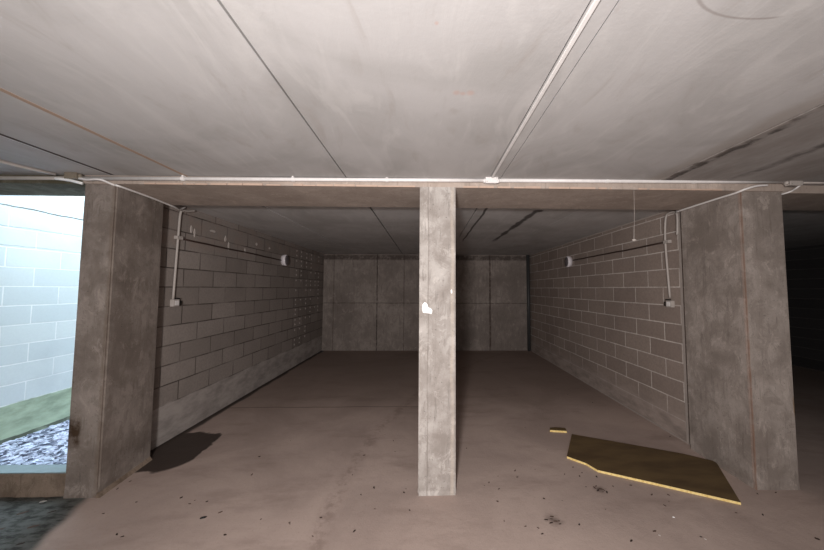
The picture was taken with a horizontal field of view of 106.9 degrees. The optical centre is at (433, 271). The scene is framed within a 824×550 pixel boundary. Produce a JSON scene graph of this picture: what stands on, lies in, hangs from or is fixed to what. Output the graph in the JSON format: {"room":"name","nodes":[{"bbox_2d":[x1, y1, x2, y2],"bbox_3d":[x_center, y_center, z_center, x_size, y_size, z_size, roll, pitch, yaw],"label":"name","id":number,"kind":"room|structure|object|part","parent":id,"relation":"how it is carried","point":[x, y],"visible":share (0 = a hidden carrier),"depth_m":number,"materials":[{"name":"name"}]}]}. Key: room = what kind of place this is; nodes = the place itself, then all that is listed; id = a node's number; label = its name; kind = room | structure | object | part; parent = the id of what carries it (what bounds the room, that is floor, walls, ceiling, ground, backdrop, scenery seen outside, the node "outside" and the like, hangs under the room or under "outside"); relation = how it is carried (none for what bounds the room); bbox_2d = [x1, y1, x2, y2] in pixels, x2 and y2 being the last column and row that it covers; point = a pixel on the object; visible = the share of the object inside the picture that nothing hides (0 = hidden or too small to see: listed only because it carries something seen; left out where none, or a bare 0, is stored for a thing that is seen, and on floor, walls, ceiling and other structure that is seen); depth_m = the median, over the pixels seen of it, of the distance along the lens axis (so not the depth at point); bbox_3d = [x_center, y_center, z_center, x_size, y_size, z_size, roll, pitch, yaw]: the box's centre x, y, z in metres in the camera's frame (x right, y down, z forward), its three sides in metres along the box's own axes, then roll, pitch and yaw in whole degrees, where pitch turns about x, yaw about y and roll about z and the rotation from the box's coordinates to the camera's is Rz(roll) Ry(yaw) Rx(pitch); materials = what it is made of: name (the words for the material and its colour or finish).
{"room":"parking garage","nodes":[
{"label":"parking garage","id":0,"kind":"room"},
{"bbox_2d":[0,195,84,444],"bbox_3d":[-4.610,0.181,5.926,0.250,3.900,6.340,0,-3,-1],"label":"wall","id":1,"kind":"structure","parent":0,"point":[41,236],"depth_m":3.40,"materials":[{"name":"white brick"}]},
{"bbox_2d":[150,205,323,450],"bbox_3d":[-2.961,0.646,5.572,0.235,2.521,5.270,0,-3,-1],"label":"wall","id":2,"kind":"structure","parent":0,"point":[243,320],"depth_m":4.07,"materials":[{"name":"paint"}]},
{"bbox_2d":[170,298,181,306],"bbox_3d":[-2.775,0.325,3.290,0.045,0.090,0.120,0,-3,-1],"label":"light switch","id":3,"kind":"object","parent":2,"relation":"attached to","point":[173,302],"visible":0.98,"depth_m":3.25,"materials":[{"name":"grey plastic"}]},
{"bbox_2d":[172,210,194,298],"bbox_3d":[-2.778,-0.216,3.391,0.040,1.026,0.254,0,-3,-1],"label":"conduit","id":4,"kind":"object","parent":2,"relation":"attached to","point":[178,237],"visible":0.98,"depth_m":3.29,"materials":[{"name":"grey plastic"}]},
{"bbox_2d":[183,238,281,260],"bbox_3d":[-2.813,-0.293,4.530,0.020,0.040,2.300,0,-3,-1],"label":"cable","id":5,"kind":"object","parent":2,"relation":"attached to","point":[183,238],"visible":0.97,"depth_m":4.10,"materials":[{"name":"grey plastic"}]},
{"bbox_2d":[281,255,288,265],"bbox_3d":[-2.800,-0.222,5.759,0.099,0.210,0.160,0,-3,-1],"label":"lamp","id":6,"kind":"object","parent":2,"relation":"attached to","point":[285,259],"visible":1,"depth_m":5.71,"materials":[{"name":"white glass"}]},
{"bbox_2d":[0,0,823,254],"bbox_3d":[1.640,-0.959,1.793,12.850,0.302,13.400,0,-3,-1],"label":"ceiling","id":7,"kind":"structure","parent":0,"point":[699,90],"depth_m":1.46,"materials":[{"name":"concrete"}]},
{"bbox_2d":[0,160,55,175],"bbox_3d":[-3.108,-0.863,0.919,0.125,0.024,3.040,0,-3,2],"label":"conduit pipe","id":8,"kind":"object","parent":7,"relation":"attached to","point":[1,161],"visible":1,"depth_m":2.30,"materials":[{"name":"grey plastic"}]},
{"bbox_2d":[0,175,85,195],"bbox_3d":[-3.755,-0.747,2.636,1.803,0.070,0.350,0,-3,-1],"label":"concrete beam","id":9,"kind":"structure","parent":7,"relation":"attached to","point":[7,187],"depth_m":2.58,"materials":[{"name":"grey concrete"}]},
{"bbox_2d":[491,0,599,177],"bbox_3d":[0.519,-0.864,0.791,0.018,0.008,3.420,0,-3,-1],"label":"cable trunking","id":10,"kind":"object","parent":7,"relation":"attached to","point":[594,4],"visible":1,"depth_m":1.26,"materials":[{"name":"white plastic"}]},
{"bbox_2d":[781,185,823,210],"bbox_3d":[5.464,-0.695,2.987,4.948,0.070,0.560,0,-3,-1],"label":"concrete beam","id":11,"kind":"structure","parent":7,"relation":"attached to","point":[805,197],"depth_m":2.81,"materials":[{"name":"grey concrete"}]},
{"bbox_2d":[0,350,823,549],"bbox_3d":[1.648,1.831,1.940,12.600,0.210,14.000,0,-3,-1],"label":"floor","id":12,"kind":"structure","parent":0,"point":[335,409],"depth_m":2.54,"materials":[{"name":"grey concrete"}]},
{"bbox_2d":[0,464,66,497],"bbox_3d":[-3.761,1.650,2.406,1.805,0.184,0.133,0,-3,-1],"label":"kerb","id":13,"kind":"object","parent":12,"relation":"on","point":[16,481],"visible":0.77,"depth_m":2.36,"materials":[{"name":"grey concrete"}]},
{"bbox_2d":[0,420,68,464],"bbox_3d":[-3.764,1.857,4.784,1.419,0.030,4.555,0,-3,-1],"label":"rubble","id":14,"kind":"object","parent":12,"relation":"on","point":[6,454],"visible":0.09,"depth_m":3.01,"materials":[{"name":"grey gravel"}]},
{"bbox_2d":[63,184,162,498],"bbox_3d":[-2.719,0.528,2.685,0.284,2.463,0.542,0,-3,-1],"label":"concrete pillar","id":15,"kind":"structure","parent":12,"relation":"on","point":[110,423],"depth_m":2.49,"materials":[{"name":"grey concrete"}]},
{"bbox_2d":[418,187,455,495],"bbox_3d":[0.027,0.534,2.614,0.302,2.463,0.316,0,-3,-1],"label":"concrete pillar","id":16,"kind":"structure","parent":12,"relation":"on","point":[437,261],"depth_m":2.46,"materials":[{"name":"grey concrete"}]},
{"bbox_2d":[83,175,783,209],"bbox_3d":[0.067,-0.720,2.853,5.845,0.073,0.647,0,-3,-1],"label":"concrete beam","id":17,"kind":"structure","parent":16,"relation":"on","point":[637,196],"depth_m":2.70,"materials":[{"name":"grey concrete"}]},
{"bbox_2d":[78,178,185,209],"bbox_3d":[-2.715,-0.715,2.910,0.281,0.086,0.995,0,-3,-1],"label":"cable","id":18,"kind":"object","parent":17,"relation":"attached to","point":[84,179],"visible":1,"depth_m":2.57,"materials":[{"name":"white plastic"}]},
{"bbox_2d":[0,175,823,183],"bbox_3d":[0.197,-0.754,2.523,9.500,0.079,0.038,0,-3,-1],"label":"conduit pipe","id":19,"kind":"object","parent":17,"relation":"attached to","point":[182,178],"visible":0.88,"depth_m":2.50,"materials":[{"name":"grey plastic"}]},
{"bbox_2d":[63,172,83,179],"bbox_3d":[-2.882,-0.769,2.440,0.121,0.058,0.052,0,-3,-1],"label":"junction box","id":20,"kind":"object","parent":19,"relation":"attached to","point":[68,175],"visible":0.91,"depth_m":2.42,"materials":[{"name":"plastic"}]},
{"bbox_2d":[54,177,83,184],"bbox_3d":[-2.911,-0.727,2.430,0.206,0.057,0.033,0,-3,-4],"label":"cable","id":21,"kind":"object","parent":20,"relation":"hanging from","point":[55,178],"visible":1,"depth_m":2.42,"materials":[{"name":"white plastic"}]},
{"bbox_3d":[-2.881,-0.770,2.420,0.093,0.058,0.009,0,-3,-1],"label":"lid","id":22,"kind":"part","parent":20,"relation":"part of","materials":[{"name":"plastic"}]},
{"bbox_2d":[483,177,499,183],"bbox_3d":[0.476,-0.753,2.515,0.131,0.053,0.052,0,-3,-1],"label":"junction box","id":23,"kind":"object","parent":19,"relation":"attached to","point":[488,180],"visible":1,"depth_m":2.49,"materials":[{"name":"white plastic"}]},
{"bbox_3d":[0.477,-0.754,2.495,0.103,0.053,0.009,0,-3,-1],"label":"lid","id":24,"kind":"part","parent":23,"relation":"part of","materials":[{"name":"white plastic"}]},
{"bbox_2d":[783,181,802,185],"bbox_3d":[3.037,-0.753,2.573,0.136,0.058,0.052,0,-3,-1],"label":"junction box","id":25,"kind":"object","parent":19,"relation":"attached to","point":[787,183],"visible":0.59,"depth_m":2.55,"materials":[{"name":"grey plastic"}]},
{"bbox_2d":[781,185,800,194],"bbox_3d":[3.016,-0.693,2.833,0.090,0.076,0.555,1,-3,-11],"label":"cable","id":26,"kind":"object","parent":25,"relation":"attached to","point":[799,185],"visible":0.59,"depth_m":2.59,"materials":[{"name":"white plastic"}]},
{"bbox_3d":[3.037,-0.754,2.553,0.108,0.058,0.009,0,-3,-1],"label":"lid","id":27,"kind":"part","parent":25,"relation":"part of","materials":[{"name":"grey plastic"}]},
{"bbox_2d":[675,184,767,212],"bbox_3d":[2.691,-0.685,2.944,0.216,0.065,0.796,0,-3,-1],"label":"cable","id":28,"kind":"object","parent":17,"relation":"attached to","point":[750,187],"visible":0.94,"depth_m":2.72,"materials":[{"name":"white plastic"}]},
{"bbox_2d":[550,427,566,432],"bbox_3d":[1.422,1.809,3.495,0.188,0.021,0.084,0,-3,7],"label":"chipboard offcut","id":29,"kind":"object","parent":12,"relation":"on","point":[553,429],"visible":1,"depth_m":3.46,"materials":[{"name":"brown wood"}]},
{"bbox_2d":[567,434,740,504],"bbox_3d":[1.937,1.775,2.844,1.259,0.019,0.669,-1,-4,25],"label":"sheet","id":30,"kind":"object","parent":12,"relation":"on","point":[662,468],"visible":1,"depth_m":2.76,"materials":[{"name":"brown wood"}]},
{"bbox_2d":[681,191,799,489],"bbox_3d":[2.797,0.557,2.862,0.376,2.463,0.652,0,-3,-1],"label":"concrete pillar","id":31,"kind":"structure","parent":12,"relation":"on","point":[741,396],"depth_m":2.61,"materials":[{"name":"grey concrete"}]},
{"bbox_2d":[322,254,530,350],"bbox_3d":[-0.166,0.805,8.170,5.485,2.533,0.192,0,-3,-1],"label":"wall","id":32,"kind":"structure","parent":0,"point":[371,301],"depth_m":8.07,"materials":[{"name":"concrete"}]},
{"bbox_2d":[526,255,530,350],"bbox_3d":[2.514,0.809,8.075,0.084,2.533,0.084,0,-3,-1],"label":"drain pipe","id":33,"kind":"object","parent":32,"relation":"attached to","point":[527,256],"visible":0.88,"depth_m":8.04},
{"bbox_2d":[530,210,689,440],"bbox_3d":[2.735,0.682,5.750,0.207,2.533,5.170,0,-3,-1],"label":"wall","id":34,"kind":"structure","parent":0,"point":[604,320],"depth_m":4.34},
{"bbox_2d":[564,256,571,266],"bbox_3d":[2.583,-0.198,5.860,0.099,0.210,0.160,0,-3,-1],"label":"lamp","id":35,"kind":"object","parent":34,"relation":"attached to","point":[568,260],"visible":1,"depth_m":5.80,"materials":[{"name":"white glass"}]},
{"bbox_2d":[529,210,671,255],"bbox_3d":[2.634,-0.578,5.727,0.023,0.023,4.950,0,-3,-1],"label":"trim","id":36,"kind":"structure","parent":34,"relation":"attached to","point":[662,212],"depth_m":4.48,"materials":[{"name":"grey"}]},
{"bbox_2d":[531,350,690,445],"bbox_3d":[2.626,1.933,5.578,0.008,0.014,4.970,0,-3,-1],"label":"trim","id":37,"kind":"structure","parent":34,"relation":"attached to","point":[531,350],"depth_m":4.16,"materials":[{"name":"grey concrete"}]},
{"bbox_2d":[573,242,662,260],"bbox_3d":[2.651,-0.280,4.634,0.020,0.027,2.220,0,-3,-1],"label":"cable","id":38,"kind":"object","parent":34,"relation":"attached to","point":[659,242],"visible":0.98,"depth_m":4.25,"materials":[{"name":"grey plastic"}]},
{"bbox_2d":[664,299,674,306],"bbox_3d":[2.661,0.353,3.452,0.045,0.090,0.120,0,-3,-1],"label":"light switch","id":39,"kind":"object","parent":34,"relation":"attached to","point":[668,303],"visible":1,"depth_m":3.42,"materials":[{"name":"grey plastic"}]},
{"bbox_2d":[663,211,678,297],"bbox_3d":[2.668,-0.197,3.409,0.040,0.969,0.207,0,-3,-1],"label":"conduit","id":40,"kind":"object","parent":34,"relation":"attached to","point":[665,242],"visible":0.97,"depth_m":3.46,"materials":[{"name":"grey plastic"}]},
{"bbox_2d":[677,212,689,442],"bbox_3d":[2.685,0.553,3.278,0.006,2.489,0.033,0,-3,-1],"label":"trim","id":41,"kind":"structure","parent":34,"relation":"attached to","point":[679,235],"depth_m":3.27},
{"bbox_2d":[785,244,823,371],"bbox_3d":[7.974,0.446,1.158,0.200,2.533,12.000,0,-3,-1],"label":"wall","id":42,"kind":"structure","parent":0,"point":[804,265],"depth_m":6.33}
]}

